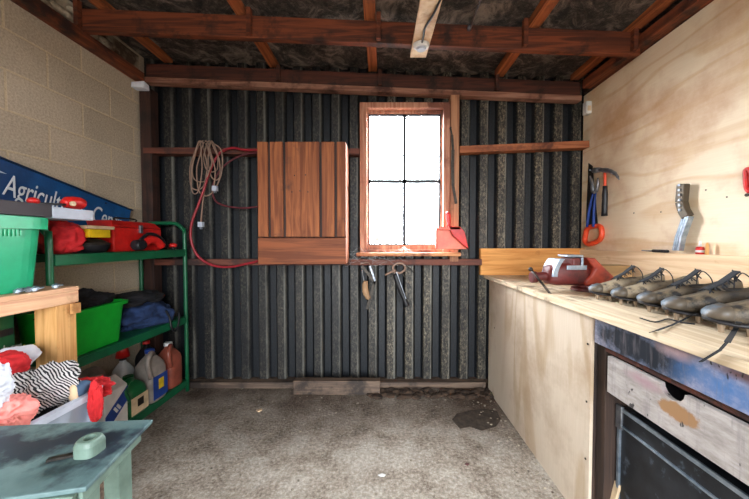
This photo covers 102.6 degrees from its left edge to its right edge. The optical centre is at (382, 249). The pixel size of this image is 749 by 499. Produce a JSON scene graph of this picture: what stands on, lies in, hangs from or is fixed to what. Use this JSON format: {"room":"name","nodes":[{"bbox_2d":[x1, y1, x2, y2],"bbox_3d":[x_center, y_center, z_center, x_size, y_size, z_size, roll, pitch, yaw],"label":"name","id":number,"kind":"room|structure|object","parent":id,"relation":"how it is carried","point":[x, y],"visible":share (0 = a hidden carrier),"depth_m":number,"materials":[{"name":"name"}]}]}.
{"room":"tool shed","nodes":[
{"label":"tool shed","id":0,"kind":"room"},
{"bbox_2d":[0,0,143,376],"bbox_3d":[-2.100,-0.213,0.474,0.200,2.880,4.360,0,2,0],"label":"wall","id":1,"kind":"structure","parent":0,"point":[67,115],"depth_m":1.94,"materials":[{"name":"brick"}]},
{"bbox_2d":[0,156,132,224],"bbox_3d":[-1.968,-0.347,1.543,0.062,0.587,1.579,0,2,0],"label":"sign board","id":2,"kind":"object","parent":1,"relation":"attached to","point":[18,182],"visible":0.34,"depth_m":1.74,"materials":[{"name":"metal"}]},
{"bbox_2d":[10,0,143,81],"bbox_3d":[-1.965,-1.337,0.397,0.070,0.070,4.070,0,2,0],"label":"wall plate","id":3,"kind":"object","parent":1,"relation":"attached to","point":[39,9],"visible":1,"depth_m":1.91,"materials":[{"name":"wood"}]},
{"bbox_2d":[103,384,564,498],"bbox_3d":[-0.175,1.286,0.517,4.050,0.120,4.360,0,2,0],"label":"floor","id":4,"kind":"structure","parent":0,"point":[271,465],"depth_m":1.79,"materials":[{"name":"concrete"}]},
{"bbox_2d":[0,286,80,423],"bbox_3d":[-1.700,0.703,0.885,0.520,1.025,1.130,0,2,0],"label":"table","id":5,"kind":"object","parent":4,"relation":"on","point":[55,310],"visible":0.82,"depth_m":1.34,"materials":[{"name":"brown wood"}]},
{"bbox_2d":[13,288,26,293],"bbox_3d":[-1.478,0.168,1.224,0.022,0.026,0.039,1,2,36],"label":"metal fitting","id":6,"kind":"object","parent":5,"relation":"on","point":[17,290],"visible":1,"depth_m":1.22,"materials":[{"name":"metal"}]},
{"bbox_2d":[0,214,47,294],"bbox_3d":[-1.700,0.023,1.101,0.436,0.319,0.536,0,2,0],"label":"tub","id":7,"kind":"object","parent":5,"relation":"on","point":[19,235],"visible":0.93,"depth_m":1.24,"materials":[{"name":"plastic"}]},
{"bbox_2d":[0,199,92,220],"bbox_3d":[-1.627,-0.170,1.208,0.227,0.059,0.725,0,2,0],"label":"case","id":8,"kind":"object","parent":7,"relation":"on","point":[7,207],"visible":0.82,"depth_m":1.34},
{"bbox_2d":[26,197,86,208],"bbox_3d":[-1.567,-0.234,1.452,0.070,0.066,0.251,0,2,0],"label":"tool","id":9,"kind":"object","parent":8,"relation":"on","point":[67,202],"visible":0.87,"depth_m":1.49,"materials":[{"name":"plastic"}]},
{"bbox_2d":[31,286,42,291],"bbox_3d":[-1.469,0.167,1.275,0.021,0.028,0.038,1,2,33],"label":"metal fitting","id":10,"kind":"object","parent":5,"relation":"on","point":[34,288],"visible":1,"depth_m":1.27,"materials":[{"name":"metal"}]},
{"bbox_2d":[51,283,62,288],"bbox_3d":[-1.472,0.165,1.359,0.021,0.028,0.038,1,2,33],"label":"metal fitting","id":11,"kind":"object","parent":5,"relation":"on","point":[56,285],"visible":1,"depth_m":1.35,"materials":[{"name":"metal"}]},
{"bbox_2d":[0,420,152,498],"bbox_3d":[-0.939,0.869,0.770,0.574,0.700,0.301,0,2,0],"label":"table","id":12,"kind":"object","parent":4,"relation":"on","point":[25,473],"visible":0.95,"depth_m":0.77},
{"bbox_2d":[46,432,105,462],"bbox_3d":[-0.772,0.498,0.761,0.106,0.039,0.053,0,2,-7],"label":"cast collar","id":13,"kind":"object","parent":12,"relation":"on","point":[88,446],"visible":1,"depth_m":0.75,"materials":[{"name":"green metal"}]},
{"bbox_2d":[100,482,103,498],"bbox_3d":[-1.370,1.058,1.130,0.400,0.300,0.280,0,2,0],"label":"stand","id":14,"kind":"object","parent":4,"relation":"on","point":[102,483],"visible":0.02,"depth_m":1.25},
{"bbox_2d":[30,385,102,424],"bbox_3d":[-1.405,0.746,1.122,0.446,0.324,0.366,0,2,0],"label":"tub","id":15,"kind":"object","parent":14,"relation":"on","point":[73,404],"visible":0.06,"depth_m":1.11,"materials":[{"name":"grey plastic"}]},
{"bbox_2d":[0,392,40,425],"bbox_3d":[-1.228,0.532,0.979,0.124,0.133,0.134,1,2,23],"label":"pink top","id":16,"kind":"object","parent":15,"relation":"on","point":[21,408],"visible":0.86,"depth_m":0.98,"materials":[{"name":"fabric"}]},
{"bbox_2d":[0,362,14,407],"bbox_3d":[-1.218,0.428,0.929,0.106,0.184,0.100,1,2,23],"label":"shirt","id":17,"kind":"object","parent":16,"relation":"on","point":[7,385],"visible":0.99,"depth_m":0.94,"materials":[{"name":"fabric"}]},
{"bbox_2d":[31,405,58,423],"bbox_3d":[-1.392,0.685,1.108,0.308,0.336,0.278,1,2,24],"label":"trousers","id":18,"kind":"object","parent":15,"relation":"in","point":[47,410],"visible":0.07,"depth_m":1.13,"materials":[{"name":"fabric"}]},
{"bbox_2d":[11,360,80,414],"bbox_3d":[-1.331,0.551,1.149,0.209,0.215,0.253,1,2,24],"label":"zebra-striped cloth","id":19,"kind":"object","parent":15,"relation":"on","point":[50,383],"visible":0.72,"depth_m":1.13,"materials":[{"name":"fabric"}]},
{"bbox_2d":[0,350,31,373],"bbox_3d":[-1.429,0.441,1.134,0.126,0.100,0.153,0,2,0],"label":"shirt","id":20,"kind":"object","parent":19,"relation":"on","point":[19,361],"visible":0.78,"depth_m":1.14,"materials":[{"name":"fabric"}]},
{"bbox_2d":[0,344,41,363],"bbox_3d":[-1.501,0.448,1.199,0.106,0.114,0.213,0,2,0],"label":"towel","id":21,"kind":"object","parent":20,"relation":"on","point":[33,351],"visible":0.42,"depth_m":1.25,"materials":[{"name":"fabric"}]},
{"bbox_2d":[68,379,90,401],"bbox_3d":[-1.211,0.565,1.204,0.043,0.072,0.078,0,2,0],"label":"slipper","id":22,"kind":"object","parent":15,"relation":"on","point":[83,387],"visible":0.91,"depth_m":1.19,"materials":[{"name":"fabric"}]},
{"bbox_2d":[87,380,103,421],"bbox_3d":[-1.168,0.624,1.226,0.040,0.189,0.060,0,2,12],"label":"scarf","id":23,"kind":"object","parent":15,"relation":"hanging from","point":[95,403],"visible":0.97,"depth_m":1.21,"materials":[{"name":"fabric"}]},
{"bbox_2d":[78,375,115,402],"bbox_3d":[-1.298,0.608,1.316,0.254,0.104,0.127,0,2,7],"label":"sweater","id":24,"kind":"object","parent":15,"relation":"on","point":[106,382],"visible":0.35,"depth_m":1.31,"materials":[{"name":"fabric"}]},
{"bbox_2d":[30,221,189,419],"bbox_3d":[-1.795,0.484,1.966,0.389,1.400,1.027,0,2,0],"label":"rack","id":25,"kind":"object","parent":4,"relation":"on","point":[127,339],"visible":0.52,"depth_m":1.96,"materials":[{"name":"metal"}]},
{"bbox_2d":[37,220,85,253],"bbox_3d":[-1.734,-0.071,1.593,0.282,0.187,0.190,0,2,0],"label":"jacket","id":26,"kind":"object","parent":25,"relation":"on","point":[68,237],"visible":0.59,"depth_m":1.55,"materials":[{"name":"fabric"}]},
{"bbox_2d":[14,299,127,355],"bbox_3d":[-1.755,0.441,1.713,0.326,0.249,0.396,0,2,0],"label":"tub","id":27,"kind":"object","parent":25,"relation":"on","point":[98,326],"visible":0.38,"depth_m":1.67,"materials":[{"name":"plastic"}]},
{"bbox_2d":[33,288,115,320],"bbox_3d":[-1.767,0.316,1.708,0.261,0.197,0.393,0,2,0],"label":"heap","id":28,"kind":"object","parent":27,"relation":"in","point":[88,298],"visible":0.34,"depth_m":1.72,"materials":[{"name":"fabric"}]},
{"bbox_2d":[73,238,110,252],"bbox_3d":[-1.705,-0.024,1.735,0.204,0.084,0.204,0,2,0],"label":"round pan","id":29,"kind":"object","parent":25,"relation":"on","point":[91,245],"visible":0.62,"depth_m":1.70,"materials":[{"name":"black plastic"}]},
{"bbox_2d":[79,225,114,237],"bbox_3d":[-1.718,-0.102,1.725,0.213,0.067,0.165,0,2,0],"label":"box","id":30,"kind":"object","parent":29,"relation":"on","point":[91,231],"visible":0.48,"depth_m":1.71,"materials":[{"name":"plastic"}]},
{"bbox_2d":[78,366,107,377],"bbox_3d":[-1.861,0.915,1.883,0.183,0.333,0.275,0,2,0],"label":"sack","id":31,"kind":"object","parent":25,"relation":"on","point":[92,371],"visible":0.12,"depth_m":1.89,"materials":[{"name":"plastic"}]},
{"bbox_2d":[79,374,127,422],"bbox_3d":[-1.663,0.930,1.795,0.154,0.308,0.155,0,2,0],"label":"box","id":32,"kind":"object","parent":25,"relation":"on","point":[115,407],"visible":0.41,"depth_m":1.79,"materials":[{"name":"cardboard"}]},
{"bbox_2d":[30,316,185,367],"bbox_3d":[-1.788,0.587,1.968,0.374,0.055,0.966,0,2,0],"label":"shelf","id":33,"kind":"object","parent":25,"relation":"attached to","point":[127,339],"depth_m":1.91,"materials":[{"name":"green metal"}]},
{"bbox_2d":[36,249,184,265],"bbox_3d":[-1.788,0.040,1.953,0.374,0.055,0.966,0,2,0],"label":"shelf","id":34,"kind":"object","parent":25,"relation":"attached to","point":[70,258],"depth_m":1.75,"materials":[{"name":"green metal"}]},
{"bbox_2d":[112,348,133,378],"bbox_3d":[-1.869,0.874,2.163,0.111,0.399,0.110,0,2,0],"label":"bottle","id":35,"kind":"object","parent":25,"relation":"on","point":[123,367],"visible":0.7,"depth_m":2.13,"materials":[{"name":"white plastic"}]},
{"bbox_2d":[86,217,160,251],"bbox_3d":[-1.756,-0.105,2.058,0.208,0.227,0.403,0,2,0],"label":"toolbox","id":36,"kind":"object","parent":25,"relation":"on","point":[124,233],"visible":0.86,"depth_m":1.95,"materials":[{"name":"plastic"}]},
{"bbox_2d":[122,374,148,419],"bbox_3d":[-1.663,0.950,1.950,0.164,0.258,0.216,0,2,0],"label":"bottle","id":37,"kind":"object","parent":25,"relation":"on","point":[136,396],"visible":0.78,"depth_m":1.95,"materials":[{"name":"plastic"}]},
{"bbox_2d":[135,340,157,366],"bbox_3d":[-1.860,0.892,2.366,0.120,0.350,0.130,0,2,0],"label":"jug","id":38,"kind":"object","parent":25,"relation":"on","point":[146,344],"visible":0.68,"depth_m":2.33,"materials":[{"name":"black plastic"}]},
{"bbox_2d":[130,232,165,249],"bbox_3d":[-1.625,-0.059,2.095,0.072,0.122,0.289,0,2,0],"label":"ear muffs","id":39,"kind":"object","parent":25,"relation":"on","point":[149,238],"visible":1,"depth_m":2.06,"materials":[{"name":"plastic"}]},
{"bbox_2d":[120,300,179,332],"bbox_3d":[-1.763,0.503,2.186,0.344,0.255,0.478,1,2,17],"label":"bag","id":40,"kind":"object","parent":25,"relation":"on","point":[149,314],"visible":0.69,"depth_m":2.10,"materials":[{"name":"fabric"}]},
{"bbox_2d":[114,290,164,308],"bbox_3d":[-1.786,0.350,2.158,0.305,0.108,0.458,0,2,0],"label":"jacket","id":41,"kind":"object","parent":40,"relation":"on","point":[135,298],"visible":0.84,"depth_m":2.09,"materials":[{"name":"fabric"}]},
{"bbox_2d":[133,348,167,403],"bbox_3d":[-1.663,0.892,2.133,0.164,0.364,0.216,0,2,0],"label":"jug","id":42,"kind":"object","parent":25,"relation":"on","point":[151,369],"visible":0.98,"depth_m":2.11,"materials":[{"name":"plastic"}]},
{"bbox_2d":[129,379,187,419],"bbox_3d":[-1.788,1.107,1.983,0.374,0.055,0.966,0,2,0],"label":"shelf","id":43,"kind":"object","parent":25,"relation":"attached to","point":[172,392],"depth_m":2.18,"materials":[{"name":"green metal"}]},
{"bbox_2d":[158,341,181,388],"bbox_3d":[-1.673,0.896,2.335,0.164,0.345,0.192,0,2,0],"label":"jug","id":44,"kind":"object","parent":25,"relation":"on","point":[171,356],"visible":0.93,"depth_m":2.32,"materials":[{"name":"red plastic"}]},
{"bbox_2d":[169,243,176,249],"bbox_3d":[-1.620,-0.024,2.320,0.056,0.050,0.056,0,2,0],"label":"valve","id":45,"kind":"object","parent":25,"relation":"on","point":[172,245],"visible":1,"depth_m":2.31,"materials":[{"name":"red plastic"}]},
{"bbox_2d":[293,378,379,394],"bbox_3d":[-0.370,1.115,2.450,0.700,0.112,0.070,0,2,0],"label":"timber offcut","id":46,"kind":"object","parent":4,"relation":"on","point":[306,386],"visible":1,"depth_m":2.42,"materials":[{"name":"wood"}]},
{"bbox_2d":[189,379,485,387],"bbox_3d":[-0.505,1.143,2.556,2.750,0.050,0.065,0,2,0],"label":"plate","id":47,"kind":"object","parent":4,"relation":"on","point":[193,383],"visible":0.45,"depth_m":2.52,"materials":[{"name":"wood"}]},
{"bbox_2d":[159,397,557,497],"bbox_3d":[-0.160,1.190,1.658,2.059,0.010,1.454,0,2,0],"label":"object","id":48,"kind":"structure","parent":4,"relation":"on","point":[484,405],"depth_m":1.69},
{"bbox_2d":[366,387,493,399],"bbox_3d":[0.426,1.163,2.425,1.111,0.049,0.176,0,2,0],"label":"dirt","id":49,"kind":"object","parent":4,"relation":"on","point":[416,394],"visible":0.88,"depth_m":2.40,"materials":[{"name":"soil"}]},
{"bbox_2d":[452,409,500,430],"bbox_3d":[0.669,1.179,2.083,0.367,0.004,0.220,-1,2,-20],"label":"stain","id":50,"kind":"object","parent":4,"relation":"on","point":[471,418],"depth_m":2.08,"materials":[{"name":"concrete"}]},
{"bbox_2d":[479,248,748,498],"bbox_3d":[1.254,0.613,1.340,0.870,1.178,2.445,0,2,0],"label":"workbench","id":51,"kind":"object","parent":4,"relation":"on","point":[560,363],"visible":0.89,"depth_m":1.31,"materials":[{"name":"brown wood"}]},
{"bbox_2d":[528,254,612,293],"bbox_3d":[1.069,0.159,1.714,0.450,0.257,0.188,0,2,-11],"label":"bench vise","id":52,"kind":"object","parent":51,"relation":"on","point":[579,271],"visible":0.79,"depth_m":1.67,"materials":[{"name":"red paint"}]},
{"bbox_2d":[610,481,620,498],"bbox_3d":[0.943,1.006,1.232,0.036,0.123,0.055,0,2,0],"label":"scrap","id":53,"kind":"object","parent":51,"relation":"in","point":[615,493],"visible":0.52,"depth_m":1.21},
{"bbox_2d":[484,275,748,374],"bbox_3d":[1.272,0.262,1.331,0.825,0.030,2.445,0,2,0],"label":"countertop","id":54,"kind":"structure","parent":51,"relation":"on","point":[703,339],"depth_m":1.06,"materials":[{"name":"wood"}]},
{"bbox_2d":[601,264,633,277],"bbox_3d":[1.512,0.166,1.996,0.225,0.125,0.120,0,2,0],"label":"block","id":55,"kind":"object","parent":51,"relation":"on","point":[613,269],"visible":0.23,"depth_m":1.94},
{"bbox_2d":[588,265,664,300],"bbox_3d":[1.173,0.160,1.446,0.311,0.169,0.110,0,2,14],"label":"boot","id":56,"kind":"object","parent":51,"relation":"on","point":[604,289],"visible":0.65,"depth_m":1.43,"materials":[{"name":"leather"}]},
{"bbox_2d":[610,267,698,306],"bbox_3d":[1.190,0.163,1.318,0.311,0.169,0.110,0,2,17],"label":"boot","id":57,"kind":"object","parent":51,"relation":"on","point":[628,293],"visible":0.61,"depth_m":1.31,"materials":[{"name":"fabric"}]},
{"bbox_2d":[641,249,668,252],"bbox_3d":[1.660,0.008,1.832,0.018,0.018,0.175,0,2,0],"label":"chisel","id":58,"kind":"object","parent":51,"relation":"on","point":[652,250],"visible":1,"depth_m":1.80,"materials":[{"name":"metal"}]},
{"bbox_2d":[640,318,694,324],"bbox_3d":[1.003,0.252,1.062,0.136,0.005,0.062,0,2,12],"label":"trailing lace","id":59,"kind":"object","parent":51,"relation":"on","point":[640,318],"visible":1,"depth_m":1.05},
{"bbox_2d":[649,314,697,332],"bbox_3d":[0.995,0.240,1.002,0.315,0.053,0.063,-1,2,-29],"label":"trailing lace","id":60,"kind":"object","parent":51,"relation":"on","point":[693,314],"visible":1,"depth_m":1.01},
{"bbox_2d":[672,184,693,250],"bbox_3d":[1.653,-0.177,1.652,0.045,0.369,0.096,0,2,0],"label":"bracket","id":61,"kind":"object","parent":51,"relation":"on","point":[683,208],"visible":1,"depth_m":1.64,"materials":[{"name":"silver metal"}]},
{"bbox_2d":[636,268,743,314],"bbox_3d":[1.200,0.164,1.179,0.322,0.176,0.114,1,2,18],"label":"boot","id":62,"kind":"object","parent":51,"relation":"on","point":[651,299],"visible":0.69,"depth_m":1.17,"materials":[{"name":"leather"}]},
{"bbox_2d":[695,241,704,253],"bbox_3d":[1.665,-0.010,1.573,0.037,0.071,0.037,0,2,0],"label":"tube","id":63,"kind":"object","parent":51,"relation":"on","point":[698,250],"visible":0.97,"depth_m":1.56,"materials":[{"name":"red plastic"}]},
{"bbox_2d":[661,270,748,324],"bbox_3d":[1.190,0.164,1.046,0.337,0.184,0.120,1,2,20],"label":"boot","id":64,"kind":"object","parent":51,"relation":"on","point":[688,305],"visible":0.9,"depth_m":1.04,"materials":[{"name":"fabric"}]},
{"bbox_2d":[705,243,708,254],"bbox_3d":[1.660,-0.004,1.534,0.017,0.062,0.017,0,2,0],"label":"wooden peg","id":65,"kind":"object","parent":51,"relation":"on","point":[707,244],"visible":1,"depth_m":1.53,"materials":[{"name":"brown wood"}]},
{"bbox_2d":[699,321,741,361],"bbox_3d":[0.965,0.254,0.851,0.353,0.090,0.059,-1,2,-36],"label":"trailing lace","id":66,"kind":"object","parent":51,"relation":"on","point":[729,338],"visible":1,"depth_m":0.79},
{"bbox_2d":[700,296,748,336],"bbox_3d":[1.189,0.164,0.893,0.352,0.192,0.125,1,2,22],"label":"boot","id":67,"kind":"object","parent":51,"relation":"on","point":[726,314],"visible":0.98,"depth_m":0.91,"materials":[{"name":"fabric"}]},
{"bbox_2d":[615,403,748,498],"bbox_3d":[1.224,0.926,0.770,0.563,0.585,0.902,0,2,0],"label":"trunk","id":68,"kind":"object","parent":4,"relation":"on","point":[652,463],"visible":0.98,"depth_m":1.03,"materials":[{"name":"metal"}]},
{"bbox_3d":[-1.782,0.904,1.101,0.335,0.610,0.450,0,2,0],"label":"crate","id":69,"kind":"object","parent":4,"relation":"on","visible":0},
{"bbox_2d":[0,315,34,349],"bbox_3d":[-1.776,0.434,1.141,0.308,0.323,0.537,0,2,0],"label":"tub","id":70,"kind":"object","parent":69,"relation":"on","point":[7,338],"visible":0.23,"depth_m":1.30,"materials":[{"name":"green plastic"}]},
{"bbox_2d":[144,58,584,378],"bbox_3d":[-0.127,-0.258,2.574,4.060,2.750,0.043,0,2,0],"label":"wall","id":71,"kind":"structure","parent":0,"point":[246,321],"depth_m":2.57,"materials":[{"name":"metal"}]},
{"bbox_2d":[139,89,162,353],"bbox_3d":[-1.930,-0.071,2.511,0.090,2.480,0.085,0,2,0],"label":"stud","id":72,"kind":"object","parent":71,"relation":"attached to","point":[149,128],"visible":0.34,"depth_m":2.46,"materials":[{"name":"wood"}]},
{"bbox_2d":[131,82,149,89],"bbox_3d":[-1.936,-1.306,2.398,0.109,0.042,0.074,0,2,0],"label":"scrap","id":73,"kind":"object","parent":72,"relation":"attached to","point":[136,85],"visible":1,"depth_m":2.37,"materials":[{"name":"white fabric"}]},
{"bbox_2d":[143,147,359,156],"bbox_3d":[-1.072,-0.806,2.488,1.764,0.058,0.085,0,2,0],"label":"rail","id":74,"kind":"object","parent":71,"relation":"attached to","point":[159,151],"depth_m":2.45,"materials":[{"name":"wood"}]},
{"bbox_2d":[189,140,222,226],"bbox_3d":[-1.415,-0.522,2.436,0.288,0.716,0.102,0,2,0],"label":"extension cord","id":75,"kind":"object","parent":74,"relation":"hanging from","point":[214,188],"visible":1,"depth_m":2.40,"materials":[{"name":"plastic"}]},
{"bbox_2d":[189,147,257,267],"bbox_3d":[-1.252,-0.337,2.416,0.583,0.978,0.077,0,2,0],"label":"hose","id":76,"kind":"object","parent":74,"relation":"hanging from","point":[228,148],"visible":0.91,"depth_m":2.41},
{"bbox_2d":[257,142,348,263],"bbox_3d":[-0.604,-0.350,2.347,0.660,0.913,0.218,0,2,0],"label":"upper cabinet","id":77,"kind":"object","parent":74,"relation":"attached to","point":[303,187],"visible":1,"depth_m":2.24,"materials":[{"name":"wood"}]},
{"bbox_2d":[154,259,481,264],"bbox_3d":[-0.530,0.104,2.514,2.700,0.050,0.085,0,2,0],"label":"rail","id":78,"kind":"object","parent":71,"relation":"attached to","point":[156,261],"depth_m":2.47,"materials":[{"name":"wood"}]},
{"bbox_2d":[360,262,376,308],"bbox_3d":[-0.115,0.294,2.433,0.141,0.383,0.060,0,2,0],"label":"tool","id":79,"kind":"object","parent":78,"relation":"hanging from","point":[365,290],"visible":0.99,"depth_m":2.42,"materials":[{"name":"metal"}]},
{"bbox_2d":[385,262,413,306],"bbox_3d":[0.138,0.282,2.436,0.242,0.362,0.087,0,2,0],"label":"tool","id":80,"kind":"object","parent":78,"relation":"hanging from","point":[395,276],"visible":1,"depth_m":2.41,"materials":[{"name":"metal"}]},
{"bbox_2d":[182,377,487,383],"bbox_3d":[-0.175,1.141,2.643,4.050,0.050,0.100,0,2,0],"label":"baseboard","id":81,"kind":"structure","parent":71,"relation":"attached to","point":[486,379],"depth_m":2.60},
{"bbox_2d":[145,77,581,103],"bbox_3d":[-0.155,-1.307,2.469,3.552,0.191,0.070,0,2,0],"label":"wall plate","id":82,"kind":"object","parent":71,"relation":"attached to","point":[152,81],"visible":1,"depth_m":2.44,"materials":[{"name":"wood"}]},
{"bbox_2d":[146,64,580,94],"bbox_3d":[-0.155,-1.387,2.477,3.555,0.264,0.050,0,2,0],"label":"ceiling beam","id":83,"kind":"structure","parent":82,"relation":"on","point":[152,70],"depth_m":2.45,"materials":[{"name":"wood"}]},
{"bbox_2d":[276,65,280,81],"bbox_3d":[-0.845,-1.430,2.436,0.028,0.122,0.030,0,2,0],"label":"cleat","id":84,"kind":"object","parent":83,"relation":"attached to","point":[278,68],"visible":1,"depth_m":2.42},
{"bbox_2d":[378,69,381,85],"bbox_3d":[-0.020,-1.395,2.437,0.028,0.122,0.030,0,2,0],"label":"cleat","id":85,"kind":"object","parent":83,"relation":"attached to","point":[379,70],"visible":1,"depth_m":2.42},
{"bbox_2d":[495,74,498,90],"bbox_3d":[0.930,-1.355,2.438,0.028,0.122,0.030,0,2,0],"label":"cleat","id":86,"kind":"object","parent":83,"relation":"attached to","point":[496,75],"visible":1,"depth_m":2.42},
{"bbox_2d":[356,102,460,255],"bbox_3d":[0.210,-0.575,2.485,0.840,1.252,0.200,0,2,0],"label":"window","id":87,"kind":"structure","parent":71,"relation":"in","point":[441,110],"depth_m":2.48,"materials":[{"name":"paint"}]},
{"bbox_2d":[346,245,410,266],"bbox_3d":[-0.020,0.060,2.448,0.582,0.197,0.111,0,2,0],"label":"cobweb","id":88,"kind":"object","parent":87,"relation":"on","point":[360,245],"visible":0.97,"depth_m":2.41},
{"bbox_2d":[448,95,459,261],"bbox_3d":[0.585,-0.578,2.482,0.080,1.355,0.115,0,2,0],"label":"stud","id":89,"kind":"object","parent":71,"relation":"attached to","point":[454,100],"depth_m":2.44,"materials":[{"name":"wood"}]},
{"bbox_2d":[435,212,467,248],"bbox_3d":[0.548,-0.155,2.406,0.257,0.301,0.118,0,2,0],"label":"dustpan","id":90,"kind":"object","parent":89,"relation":"hanging from","point":[449,237],"visible":1,"depth_m":2.38,"materials":[{"name":"red plastic"}]},
{"bbox_2d":[459,140,589,154],"bbox_3d":[1.159,-0.841,2.487,1.060,0.100,0.085,0,2,0],"label":"rail","id":91,"kind":"object","parent":71,"relation":"attached to","point":[567,145],"depth_m":2.44,"materials":[{"name":"wood"}]},
{"bbox_2d":[69,0,682,79],"bbox_3d":[-0.159,-1.495,0.458,4.084,0.232,4.406,0,2,0],"label":"ceiling","id":92,"kind":"structure","parent":0,"point":[600,15],"depth_m":1.96,"materials":[{"name":"metal"}]},
{"bbox_2d":[88,0,172,62],"bbox_3d":[-1.780,-1.537,0.452,0.072,0.085,4.090,0,2,0],"label":"rafter","id":93,"kind":"object","parent":92,"relation":"attached to","point":[146,42],"visible":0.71,"depth_m":2.26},
{"bbox_2d":[227,0,278,66],"bbox_3d":[-0.900,-1.500,0.453,0.072,0.085,4.090,0,2,0],"label":"rafter","id":94,"kind":"object","parent":92,"relation":"attached to","point":[238,7],"visible":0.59,"depth_m":2.22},
{"bbox_2d":[363,0,376,71],"bbox_3d":[-0.080,-1.465,0.454,0.072,0.085,4.090,0,2,0],"label":"rafter","id":95,"kind":"object","parent":92,"relation":"attached to","point":[369,9],"visible":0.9,"depth_m":1.92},
{"bbox_2d":[495,0,558,76],"bbox_3d":[0.970,-1.421,0.455,0.072,0.085,4.090,0,2,0],"label":"rafter","id":96,"kind":"object","parent":92,"relation":"attached to","point":[544,8],"visible":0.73,"depth_m":1.88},
{"bbox_2d":[570,0,675,79],"bbox_3d":[1.600,-1.395,0.456,0.072,0.085,4.090,0,2,0],"label":"rafter","id":97,"kind":"object","parent":92,"relation":"attached to","point":[658,6],"visible":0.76,"depth_m":1.86,"materials":[{"name":"wood"}]},
{"bbox_2d":[581,0,748,255],"bbox_3d":[1.695,-0.498,1.874,0.014,1.570,1.335,0,2,0],"label":"wall","id":98,"kind":"structure","parent":0,"point":[677,113],"depth_m":1.72,"materials":[{"name":"wood"}]},
{"bbox_2d":[583,101,591,115],"bbox_3d":[1.667,-1.150,2.440,0.044,0.100,0.056,0,2,0],"label":"junction box","id":99,"kind":"object","parent":98,"relation":"attached to","point":[587,106],"visible":1,"depth_m":2.42,"materials":[{"name":"white plastic"}]},
{"bbox_2d":[586,176,599,226],"bbox_3d":[1.650,-0.381,2.356,0.054,0.410,0.128,1,2,18],"label":"pliers","id":100,"kind":"object","parent":98,"relation":"hanging from","point":[594,190],"visible":1,"depth_m":2.34,"materials":[{"name":"metal"}]},
{"bbox_2d":[582,163,604,245],"bbox_3d":[1.672,-0.362,2.373,0.042,0.675,0.227,0,2,0],"label":"saw","id":101,"kind":"object","parent":98,"relation":"hanging from","point":[600,227],"visible":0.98,"depth_m":2.40,"materials":[{"name":"metal"}]},
{"bbox_2d":[591,167,619,215],"bbox_3d":[1.655,-0.438,2.207,0.075,0.383,0.259,0,2,0],"label":"hammer","id":102,"kind":"object","parent":98,"relation":"hanging from","point":[604,208],"visible":1,"depth_m":2.20,"materials":[{"name":"metal"}]},
{"bbox_2d":[742,167,748,196],"bbox_3d":[1.680,-0.310,1.373,0.030,0.136,0.044,0,2,0],"label":"clamp","id":103,"kind":"object","parent":98,"relation":"attached to","point":[745,174],"visible":1,"depth_m":1.38,"materials":[{"name":"plastic"}]},
{"bbox_3d":[1.830,-0.164,0.476,0.100,2.780,4.360,0,2,0],"label":"wall","id":104,"kind":"structure","parent":0,"visible":0},
{"bbox_2d":[583,70,595,94],"bbox_3d":[1.735,-0.573,0.463,0.090,1.800,4.159,0,2,0],"label":"trim","id":105,"kind":"structure","parent":104,"relation":"attached to","point":[585,91],"depth_m":2.47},
{"bbox_2d":[582,0,713,88],"bbox_3d":[1.700,-1.279,0.399,0.160,0.065,4.070,0,2,0],"label":"wall plate","id":106,"kind":"object","parent":104,"relation":"attached to","point":[685,9],"visible":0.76,"depth_m":1.81,"materials":[{"name":"wood"}]},
{"bbox_2d":[81,8,640,57],"bbox_3d":[-0.152,-1.398,1.941,3.620,0.290,0.045,0,2,0],"label":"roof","id":107,"kind":"structure","parent":106,"relation":"on","point":[106,22],"depth_m":1.92,"materials":[{"name":"wood"}]},
{"bbox_2d":[73,0,82,27],"bbox_3d":[-1.930,-1.494,1.899,0.028,0.165,0.032,0,2,0],"label":"cleat","id":108,"kind":"object","parent":107,"relation":"attached to","point":[77,4],"visible":1,"depth_m":1.89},
{"bbox_2d":[246,6,251,35],"bbox_3d":[-0.845,-1.448,1.901,0.028,0.165,0.032,0,2,0],"label":"cleat","id":109,"kind":"object","parent":107,"relation":"attached to","point":[248,9],"visible":1,"depth_m":1.89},
{"bbox_2d":[376,11,380,40],"bbox_3d":[-0.025,-1.414,1.902,0.028,0.165,0.032,0,2,0],"label":"cleat","id":110,"kind":"object","parent":107,"relation":"attached to","point":[378,13],"visible":1,"depth_m":1.89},
{"bbox_2d":[410,0,441,57],"bbox_3d":[0.254,-1.204,1.401,0.149,0.167,1.172,0,2,0],"label":"wooden beam","id":111,"kind":"structure","parent":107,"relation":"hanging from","point":[428,10],"depth_m":1.64,"materials":[{"name":"beige wood"}]},
{"bbox_2d":[467,0,481,30],"bbox_3d":[0.552,-1.403,1.516,0.028,0.049,0.810,0,2,0],"label":"conduit","id":112,"kind":"object","parent":107,"relation":"attached to","point":[469,27],"visible":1,"depth_m":1.82,"materials":[{"name":"metal"}]},
{"bbox_2d":[522,18,528,46],"bbox_3d":[0.905,-1.375,1.903,0.028,0.165,0.032,0,2,0],"label":"cleat","id":113,"kind":"object","parent":107,"relation":"attached to","point":[525,23],"visible":1,"depth_m":1.89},
{"bbox_2d":[630,28,638,51],"bbox_3d":[1.600,-1.346,1.904,0.028,0.165,0.032,0,2,0],"label":"cleat","id":114,"kind":"object","parent":107,"relation":"attached to","point":[634,42],"visible":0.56,"depth_m":1.89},
{"bbox_3d":[-0.160,-0.153,-1.655,4.080,2.880,0.100,0,2,0],"label":"wall","id":115,"kind":"structure","parent":0,"visible":0},
{"bbox_2d":[41,0,137,68],"bbox_3d":[-1.972,-1.439,0.390,0.072,0.157,4.071,0,2,0],"label":"trim","id":116,"kind":"structure","parent":115,"relation":"attached to","point":[63,7],"depth_m":2.12,"materials":[{"name":"wood"}]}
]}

